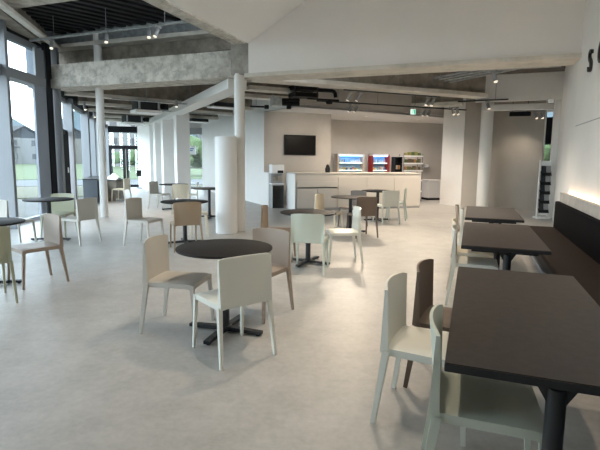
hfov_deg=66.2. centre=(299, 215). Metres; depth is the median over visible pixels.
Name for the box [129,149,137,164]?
shrub
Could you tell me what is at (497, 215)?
table
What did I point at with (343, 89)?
track
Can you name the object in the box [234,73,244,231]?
wall column
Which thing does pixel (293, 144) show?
television
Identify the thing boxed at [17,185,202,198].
verge
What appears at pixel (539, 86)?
wall
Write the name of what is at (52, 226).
dining chair
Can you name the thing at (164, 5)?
ceiling beam
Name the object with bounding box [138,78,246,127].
ceiling beam
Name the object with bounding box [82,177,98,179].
countertop
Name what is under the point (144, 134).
wall
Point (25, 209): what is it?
paving
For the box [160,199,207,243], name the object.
round table
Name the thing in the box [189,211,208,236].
dining chair
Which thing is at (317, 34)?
wall
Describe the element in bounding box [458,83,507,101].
track
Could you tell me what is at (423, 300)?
dining chair
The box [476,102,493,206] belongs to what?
wall column
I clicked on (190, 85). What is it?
ceiling pipe
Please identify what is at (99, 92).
column
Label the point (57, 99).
window
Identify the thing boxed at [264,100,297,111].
wall
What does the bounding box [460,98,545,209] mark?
wall
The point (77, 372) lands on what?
floor
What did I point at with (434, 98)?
track spotlight
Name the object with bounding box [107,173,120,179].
cloth
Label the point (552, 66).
track
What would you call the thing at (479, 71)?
ceiling pipe
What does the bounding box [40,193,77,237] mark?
dining chair
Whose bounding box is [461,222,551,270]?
table
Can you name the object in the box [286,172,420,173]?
countertop
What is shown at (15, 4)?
ceiling beam
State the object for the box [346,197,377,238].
dining chair
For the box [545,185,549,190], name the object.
brochure
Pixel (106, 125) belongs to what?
window
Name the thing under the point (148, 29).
track spotlight
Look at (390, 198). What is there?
dining chair
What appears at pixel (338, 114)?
ceiling
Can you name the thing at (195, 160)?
shrub
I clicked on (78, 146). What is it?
house
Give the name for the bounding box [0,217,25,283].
round table
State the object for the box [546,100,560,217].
trim
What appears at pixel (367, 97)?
wall
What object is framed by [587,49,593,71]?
letter
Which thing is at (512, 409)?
dining chair
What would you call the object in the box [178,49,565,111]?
ceiling
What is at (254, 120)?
wall
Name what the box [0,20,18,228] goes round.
window
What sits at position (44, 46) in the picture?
trim
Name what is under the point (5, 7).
ceiling beam
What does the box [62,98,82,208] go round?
window
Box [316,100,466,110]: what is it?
track
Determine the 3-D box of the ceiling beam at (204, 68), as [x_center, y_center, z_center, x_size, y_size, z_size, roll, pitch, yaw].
[-3.476,-3.228,10.404,5.450,0.540,0.760,3,7,20]
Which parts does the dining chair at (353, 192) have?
seat, backrest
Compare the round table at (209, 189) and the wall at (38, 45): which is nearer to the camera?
the wall at (38, 45)
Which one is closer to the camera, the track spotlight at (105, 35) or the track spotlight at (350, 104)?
the track spotlight at (105, 35)
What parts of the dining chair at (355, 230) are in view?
leg, seat, leg, backrest, leg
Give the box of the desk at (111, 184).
[107,179,123,200]
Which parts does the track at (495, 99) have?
rail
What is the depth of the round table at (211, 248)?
3.85 m
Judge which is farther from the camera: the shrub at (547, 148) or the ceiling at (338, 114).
the shrub at (547, 148)
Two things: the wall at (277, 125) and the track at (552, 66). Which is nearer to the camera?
the track at (552, 66)
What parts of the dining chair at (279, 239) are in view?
leg, backrest, seat, leg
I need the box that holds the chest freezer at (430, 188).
[421,179,440,199]
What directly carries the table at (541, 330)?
on the floor
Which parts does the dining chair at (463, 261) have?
leg, backrest, seat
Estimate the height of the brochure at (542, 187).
0.168 m
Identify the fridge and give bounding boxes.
[334,154,364,171]
[368,154,389,171]
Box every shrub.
[112,151,122,164]
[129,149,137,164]
[190,135,201,166]
[544,145,550,160]
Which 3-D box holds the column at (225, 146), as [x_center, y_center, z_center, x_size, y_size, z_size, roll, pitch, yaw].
[-1.459,-0.608,9.095,0.430,1.900,0.430,1,7,0]
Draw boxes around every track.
[29,9,187,41]
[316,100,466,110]
[343,89,439,97]
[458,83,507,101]
[487,66,560,70]
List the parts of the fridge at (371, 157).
panel, panel, panel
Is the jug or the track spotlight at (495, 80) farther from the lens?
the jug
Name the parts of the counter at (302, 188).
panel, door, drawer, door, panel, panel, panel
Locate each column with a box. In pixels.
[93,34,108,216]
[215,136,236,233]
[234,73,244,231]
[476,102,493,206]
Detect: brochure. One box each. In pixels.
[540,185,544,190]
[541,176,545,181]
[544,194,548,200]
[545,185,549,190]
[546,166,550,172]
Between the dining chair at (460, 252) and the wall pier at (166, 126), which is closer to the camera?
the dining chair at (460, 252)
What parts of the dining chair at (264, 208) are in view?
backrest, seat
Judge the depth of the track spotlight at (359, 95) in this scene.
10.43 m
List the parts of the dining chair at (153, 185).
backrest, seat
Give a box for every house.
[13,125,36,163]
[14,144,19,163]
[74,128,81,163]
[106,121,137,165]
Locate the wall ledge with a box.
[560,192,599,219]
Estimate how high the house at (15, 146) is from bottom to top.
5.940 m
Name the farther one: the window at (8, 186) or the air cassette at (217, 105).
the air cassette at (217, 105)
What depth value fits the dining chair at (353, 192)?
10.32 m
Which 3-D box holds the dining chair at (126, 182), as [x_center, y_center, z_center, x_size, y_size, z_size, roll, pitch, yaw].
[-5.961,-0.866,15.365,0.509,0.794,0.472,1,7,7]
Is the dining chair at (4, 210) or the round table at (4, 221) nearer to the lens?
the round table at (4, 221)
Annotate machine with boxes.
[269,164,283,207]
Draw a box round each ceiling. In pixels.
[21,0,180,33]
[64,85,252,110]
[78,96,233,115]
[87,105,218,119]
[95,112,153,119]
[105,117,143,122]
[166,0,304,42]
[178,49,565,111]
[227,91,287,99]
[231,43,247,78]
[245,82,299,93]
[258,104,443,123]
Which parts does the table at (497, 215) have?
arm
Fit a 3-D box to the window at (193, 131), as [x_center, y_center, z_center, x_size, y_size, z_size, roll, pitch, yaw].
[-6.224,-2.804,22.468,3.602,2.900,0.108,3,7,19]
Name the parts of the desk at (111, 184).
panel, panel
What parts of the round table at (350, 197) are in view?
post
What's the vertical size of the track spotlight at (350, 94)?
0.230 m
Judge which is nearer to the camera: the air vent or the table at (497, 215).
the table at (497, 215)
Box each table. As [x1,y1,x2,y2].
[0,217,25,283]
[22,197,73,241]
[159,183,183,209]
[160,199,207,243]
[175,239,271,344]
[193,187,215,218]
[280,209,336,266]
[331,195,368,231]
[361,189,387,221]
[444,266,599,449]
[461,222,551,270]
[465,206,524,254]
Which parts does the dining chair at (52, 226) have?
leg, leg, seat, leg, backrest, leg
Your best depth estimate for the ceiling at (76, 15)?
9.71 m
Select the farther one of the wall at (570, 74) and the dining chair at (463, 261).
the wall at (570, 74)
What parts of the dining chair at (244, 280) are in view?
leg, leg, seat, leg, backrest, leg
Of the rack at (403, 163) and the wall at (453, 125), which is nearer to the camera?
the wall at (453, 125)
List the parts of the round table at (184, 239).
post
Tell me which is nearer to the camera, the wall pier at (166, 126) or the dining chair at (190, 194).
the dining chair at (190, 194)
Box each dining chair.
[0,200,36,242]
[0,226,18,302]
[7,213,69,289]
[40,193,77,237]
[61,197,101,245]
[111,178,131,201]
[123,198,163,245]
[138,234,214,336]
[148,181,171,208]
[170,202,202,252]
[172,184,189,213]
[182,182,198,198]
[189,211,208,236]
[192,253,276,370]
[253,228,293,324]
[261,205,295,262]
[290,214,328,276]
[314,194,342,228]
[325,206,363,263]
[337,190,367,225]
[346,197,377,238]
[370,272,465,446]
[372,190,399,224]
[385,188,406,220]
[403,259,451,387]
[421,304,543,449]
[445,225,497,304]
[446,218,493,289]
[451,204,463,255]
[458,207,463,245]
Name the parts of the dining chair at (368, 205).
backrest, leg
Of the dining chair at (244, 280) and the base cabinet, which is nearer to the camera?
the dining chair at (244, 280)
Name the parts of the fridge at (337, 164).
panel, panel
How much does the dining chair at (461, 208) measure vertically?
0.794 m
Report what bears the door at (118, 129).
in the wall at (192, 125)
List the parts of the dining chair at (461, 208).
backrest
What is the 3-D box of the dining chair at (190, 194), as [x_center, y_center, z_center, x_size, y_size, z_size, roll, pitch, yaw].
[-3.204,-0.606,13.483,0.509,0.794,0.472,-1,7,-12]
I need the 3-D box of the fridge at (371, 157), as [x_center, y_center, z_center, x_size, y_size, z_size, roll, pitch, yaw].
[2.985,-1.496,17.528,0.740,1.700,0.340,-2,7,-17]
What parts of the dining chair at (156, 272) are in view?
leg, backrest, leg, seat, leg, leg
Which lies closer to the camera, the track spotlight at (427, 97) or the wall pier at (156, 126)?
the track spotlight at (427, 97)
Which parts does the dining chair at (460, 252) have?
leg, backrest, seat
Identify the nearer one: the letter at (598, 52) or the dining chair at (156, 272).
the dining chair at (156, 272)
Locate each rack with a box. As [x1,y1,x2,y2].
[399,154,422,200]
[533,160,552,218]
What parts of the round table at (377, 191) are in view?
post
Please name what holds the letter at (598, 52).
attached to the wall at (584, 172)
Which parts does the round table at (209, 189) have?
post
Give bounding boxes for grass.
[15,165,201,179]
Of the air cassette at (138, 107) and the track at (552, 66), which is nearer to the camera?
the track at (552, 66)
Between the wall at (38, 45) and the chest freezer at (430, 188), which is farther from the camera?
the chest freezer at (430, 188)
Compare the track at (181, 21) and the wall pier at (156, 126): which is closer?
the track at (181, 21)
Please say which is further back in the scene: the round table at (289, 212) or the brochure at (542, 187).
the brochure at (542, 187)
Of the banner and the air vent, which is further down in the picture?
the banner
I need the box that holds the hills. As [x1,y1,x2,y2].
[12,111,552,136]
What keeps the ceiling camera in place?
hanging from the ceiling at (562, 68)
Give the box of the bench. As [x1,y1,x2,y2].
[530,201,599,305]
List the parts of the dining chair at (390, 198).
backrest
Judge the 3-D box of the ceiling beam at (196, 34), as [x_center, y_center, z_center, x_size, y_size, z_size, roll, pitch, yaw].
[-3.663,-4.037,10.572,5.800,0.090,0.340,3,7,20]
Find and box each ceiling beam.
[0,0,45,43]
[0,0,60,49]
[4,0,73,8]
[51,50,250,91]
[54,19,202,43]
[58,30,216,51]
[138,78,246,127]
[143,0,245,44]
[251,71,487,98]
[411,96,463,107]
[483,103,553,110]
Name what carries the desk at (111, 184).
on the floor
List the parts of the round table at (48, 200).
post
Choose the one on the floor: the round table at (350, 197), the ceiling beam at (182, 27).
the round table at (350, 197)
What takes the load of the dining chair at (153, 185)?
on the floor
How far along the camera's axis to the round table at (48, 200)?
8.07 m
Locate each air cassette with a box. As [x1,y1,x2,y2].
[121,115,148,125]
[130,101,167,114]
[189,118,209,122]
[207,102,233,109]
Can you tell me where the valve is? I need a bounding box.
[270,96,299,108]
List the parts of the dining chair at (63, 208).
leg, seat, backrest, leg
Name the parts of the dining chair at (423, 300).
leg, backrest, seat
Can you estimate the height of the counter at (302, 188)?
1.096 m
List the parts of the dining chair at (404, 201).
backrest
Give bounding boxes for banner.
[190,146,195,154]
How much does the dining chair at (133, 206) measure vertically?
0.794 m
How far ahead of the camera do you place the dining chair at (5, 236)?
4.59 m
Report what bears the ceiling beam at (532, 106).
attached to the ceiling at (338, 114)
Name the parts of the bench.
kick rail, backrest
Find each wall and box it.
[6,27,40,47]
[25,31,54,88]
[59,37,230,63]
[135,123,201,127]
[137,125,153,190]
[202,99,268,205]
[248,0,584,72]
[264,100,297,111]
[264,112,330,204]
[299,87,443,117]
[330,120,442,195]
[439,98,465,206]
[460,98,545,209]
[475,71,564,102]
[542,100,547,160]
[552,61,577,222]
[568,0,599,203]
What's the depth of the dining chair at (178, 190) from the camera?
12.20 m
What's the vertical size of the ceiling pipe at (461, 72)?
0.083 m
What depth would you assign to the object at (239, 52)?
8.95 m
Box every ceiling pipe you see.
[112,85,209,105]
[116,107,216,114]
[434,71,471,78]
[439,70,486,79]
[444,70,501,81]
[449,69,518,82]
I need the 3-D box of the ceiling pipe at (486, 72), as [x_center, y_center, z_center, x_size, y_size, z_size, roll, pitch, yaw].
[4.003,-2.982,9.449,0.044,0.083,2.626,-4,8,-31]
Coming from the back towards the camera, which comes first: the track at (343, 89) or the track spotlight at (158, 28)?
the track at (343, 89)
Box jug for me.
[325,164,329,171]
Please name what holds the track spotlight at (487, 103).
hanging from the track at (495, 99)
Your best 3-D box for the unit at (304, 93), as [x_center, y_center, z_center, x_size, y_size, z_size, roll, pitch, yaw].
[0.383,-2.987,11.025,1.261,0.550,0.405,-2,7,-20]
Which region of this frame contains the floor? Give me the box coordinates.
[0,187,599,449]
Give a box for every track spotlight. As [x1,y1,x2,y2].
[49,38,53,48]
[104,31,107,43]
[147,26,150,38]
[153,25,160,37]
[346,91,354,100]
[347,103,354,111]
[355,91,363,101]
[425,96,430,105]
[430,97,435,105]
[485,100,490,109]
[490,70,497,82]
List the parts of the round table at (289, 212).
post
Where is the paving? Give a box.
[17,197,82,225]
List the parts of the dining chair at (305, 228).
leg, leg, backrest, seat, leg, leg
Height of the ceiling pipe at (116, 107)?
0.668 m
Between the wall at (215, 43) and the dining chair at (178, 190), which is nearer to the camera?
the wall at (215, 43)
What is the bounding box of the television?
[284,135,315,154]
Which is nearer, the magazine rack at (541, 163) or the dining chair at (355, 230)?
the dining chair at (355, 230)
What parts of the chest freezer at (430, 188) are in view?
lid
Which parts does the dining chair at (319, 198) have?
backrest, leg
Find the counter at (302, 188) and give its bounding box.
[286,172,420,209]
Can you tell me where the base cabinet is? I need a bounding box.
[82,177,99,202]
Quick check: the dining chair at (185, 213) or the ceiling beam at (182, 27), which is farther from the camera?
the ceiling beam at (182, 27)
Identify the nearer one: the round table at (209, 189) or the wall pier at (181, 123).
the round table at (209, 189)
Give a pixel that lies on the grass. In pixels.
(23, 172)
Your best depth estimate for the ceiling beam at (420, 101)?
12.81 m
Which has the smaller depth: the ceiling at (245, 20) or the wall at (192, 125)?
the ceiling at (245, 20)
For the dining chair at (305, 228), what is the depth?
5.83 m
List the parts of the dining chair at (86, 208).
seat, leg, backrest, leg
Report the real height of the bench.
0.855 m
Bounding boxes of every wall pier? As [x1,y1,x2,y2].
[153,123,161,192]
[160,119,174,196]
[173,113,190,198]
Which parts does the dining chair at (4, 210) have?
backrest, leg, seat, leg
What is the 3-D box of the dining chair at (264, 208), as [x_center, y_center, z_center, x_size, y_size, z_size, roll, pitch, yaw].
[-0.333,0.244,6.802,0.509,0.794,0.472,1,7,6]
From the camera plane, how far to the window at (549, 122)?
15.31 m
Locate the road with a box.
[16,179,202,186]
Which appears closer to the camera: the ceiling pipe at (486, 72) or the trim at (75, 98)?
the ceiling pipe at (486, 72)
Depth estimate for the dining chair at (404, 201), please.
11.37 m
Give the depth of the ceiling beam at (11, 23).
9.52 m
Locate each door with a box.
[63,129,70,192]
[108,126,138,186]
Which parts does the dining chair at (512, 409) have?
leg, leg, backrest, seat, leg, leg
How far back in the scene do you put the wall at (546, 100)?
13.96 m
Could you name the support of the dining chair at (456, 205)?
on the floor
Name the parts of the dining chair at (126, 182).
backrest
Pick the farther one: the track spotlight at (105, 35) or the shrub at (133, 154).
the shrub at (133, 154)
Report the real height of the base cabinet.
0.785 m
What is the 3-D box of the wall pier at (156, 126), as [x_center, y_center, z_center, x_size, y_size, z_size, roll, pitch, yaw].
[-5.846,-2.450,19.206,0.440,3.000,0.440,-3,8,-27]
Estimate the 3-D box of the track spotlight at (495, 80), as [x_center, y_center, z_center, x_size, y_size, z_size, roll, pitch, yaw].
[3.525,-2.530,8.355,0.079,0.230,0.195,-1,7,-11]
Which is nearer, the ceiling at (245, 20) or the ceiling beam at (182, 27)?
the ceiling at (245, 20)
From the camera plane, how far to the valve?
11.32 m
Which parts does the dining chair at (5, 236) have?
leg, backrest, leg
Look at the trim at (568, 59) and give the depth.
7.86 m
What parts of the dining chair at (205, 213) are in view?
leg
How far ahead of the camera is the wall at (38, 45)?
10.01 m
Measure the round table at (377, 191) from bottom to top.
0.738 m
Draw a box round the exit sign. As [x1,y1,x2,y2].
[410,109,415,114]
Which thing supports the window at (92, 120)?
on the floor
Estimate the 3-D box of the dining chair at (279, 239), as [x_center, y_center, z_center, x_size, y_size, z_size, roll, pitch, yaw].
[-0.385,0.539,4.398,0.472,0.794,0.509,5,8,30]
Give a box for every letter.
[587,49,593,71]
[597,42,599,62]
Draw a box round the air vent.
[509,101,530,116]
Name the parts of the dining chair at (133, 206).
leg, backrest, leg, seat, leg, leg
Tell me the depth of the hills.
514.15 m
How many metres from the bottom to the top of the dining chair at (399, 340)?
0.794 m
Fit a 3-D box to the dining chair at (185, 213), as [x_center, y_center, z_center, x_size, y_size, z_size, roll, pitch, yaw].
[-1.857,0.146,7.476,0.472,0.794,0.509,-3,8,-24]
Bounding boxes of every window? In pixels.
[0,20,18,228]
[7,31,51,224]
[50,47,65,192]
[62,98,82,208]
[80,110,91,177]
[89,115,97,175]
[95,121,98,175]
[105,124,109,179]
[190,128,201,188]
[545,117,552,144]
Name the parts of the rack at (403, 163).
price rail, post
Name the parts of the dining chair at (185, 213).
leg, leg, backrest, leg, leg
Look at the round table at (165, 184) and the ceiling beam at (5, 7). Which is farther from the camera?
the round table at (165, 184)
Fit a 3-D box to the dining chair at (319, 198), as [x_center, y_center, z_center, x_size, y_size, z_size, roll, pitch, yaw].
[0.561,-0.037,9.168,0.509,0.794,0.472,4,8,25]
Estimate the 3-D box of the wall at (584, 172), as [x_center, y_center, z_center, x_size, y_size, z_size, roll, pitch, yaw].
[1.889,-1.219,0.408,0.250,5.300,14.350,3,7,20]
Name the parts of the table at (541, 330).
post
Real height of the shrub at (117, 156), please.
2.040 m
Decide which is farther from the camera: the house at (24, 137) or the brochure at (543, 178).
the house at (24, 137)
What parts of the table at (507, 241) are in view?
post, arm, post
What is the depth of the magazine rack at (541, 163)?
11.85 m
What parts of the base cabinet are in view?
door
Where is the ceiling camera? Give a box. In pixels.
[250,105,268,108]
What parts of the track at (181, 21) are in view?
rail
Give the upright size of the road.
0.400 m
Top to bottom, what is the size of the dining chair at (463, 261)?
0.794 m
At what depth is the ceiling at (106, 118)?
20.14 m
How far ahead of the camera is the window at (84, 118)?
15.99 m
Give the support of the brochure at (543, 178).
in the magazine rack at (541, 163)
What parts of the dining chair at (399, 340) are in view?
leg, backrest, leg, seat, leg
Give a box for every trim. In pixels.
[41,42,57,193]
[61,91,105,124]
[244,53,581,81]
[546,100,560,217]
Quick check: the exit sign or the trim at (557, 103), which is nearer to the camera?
the trim at (557, 103)
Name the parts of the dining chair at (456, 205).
backrest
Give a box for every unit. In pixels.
[288,85,338,103]
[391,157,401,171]
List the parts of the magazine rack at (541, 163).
post, panel, post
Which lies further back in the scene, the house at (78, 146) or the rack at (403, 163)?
the house at (78, 146)
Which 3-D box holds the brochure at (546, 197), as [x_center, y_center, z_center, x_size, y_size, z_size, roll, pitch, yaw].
[6.361,-0.484,11.870,0.110,0.168,0.049,1,7,6]
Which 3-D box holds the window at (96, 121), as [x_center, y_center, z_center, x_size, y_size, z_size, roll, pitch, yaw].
[-8.748,-2.637,20.158,0.281,3.080,1.891,-2,7,-17]
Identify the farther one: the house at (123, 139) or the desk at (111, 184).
the house at (123, 139)
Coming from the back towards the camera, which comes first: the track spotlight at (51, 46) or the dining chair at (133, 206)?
the track spotlight at (51, 46)
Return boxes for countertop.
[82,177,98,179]
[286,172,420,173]
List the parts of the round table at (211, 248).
post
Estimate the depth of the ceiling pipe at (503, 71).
9.98 m
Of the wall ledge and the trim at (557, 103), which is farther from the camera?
the trim at (557, 103)
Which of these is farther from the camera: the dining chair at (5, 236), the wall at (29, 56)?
the wall at (29, 56)
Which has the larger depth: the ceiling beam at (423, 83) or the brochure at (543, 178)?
the brochure at (543, 178)
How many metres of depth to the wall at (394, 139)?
17.92 m
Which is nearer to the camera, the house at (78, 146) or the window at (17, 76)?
the window at (17, 76)
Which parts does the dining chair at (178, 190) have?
backrest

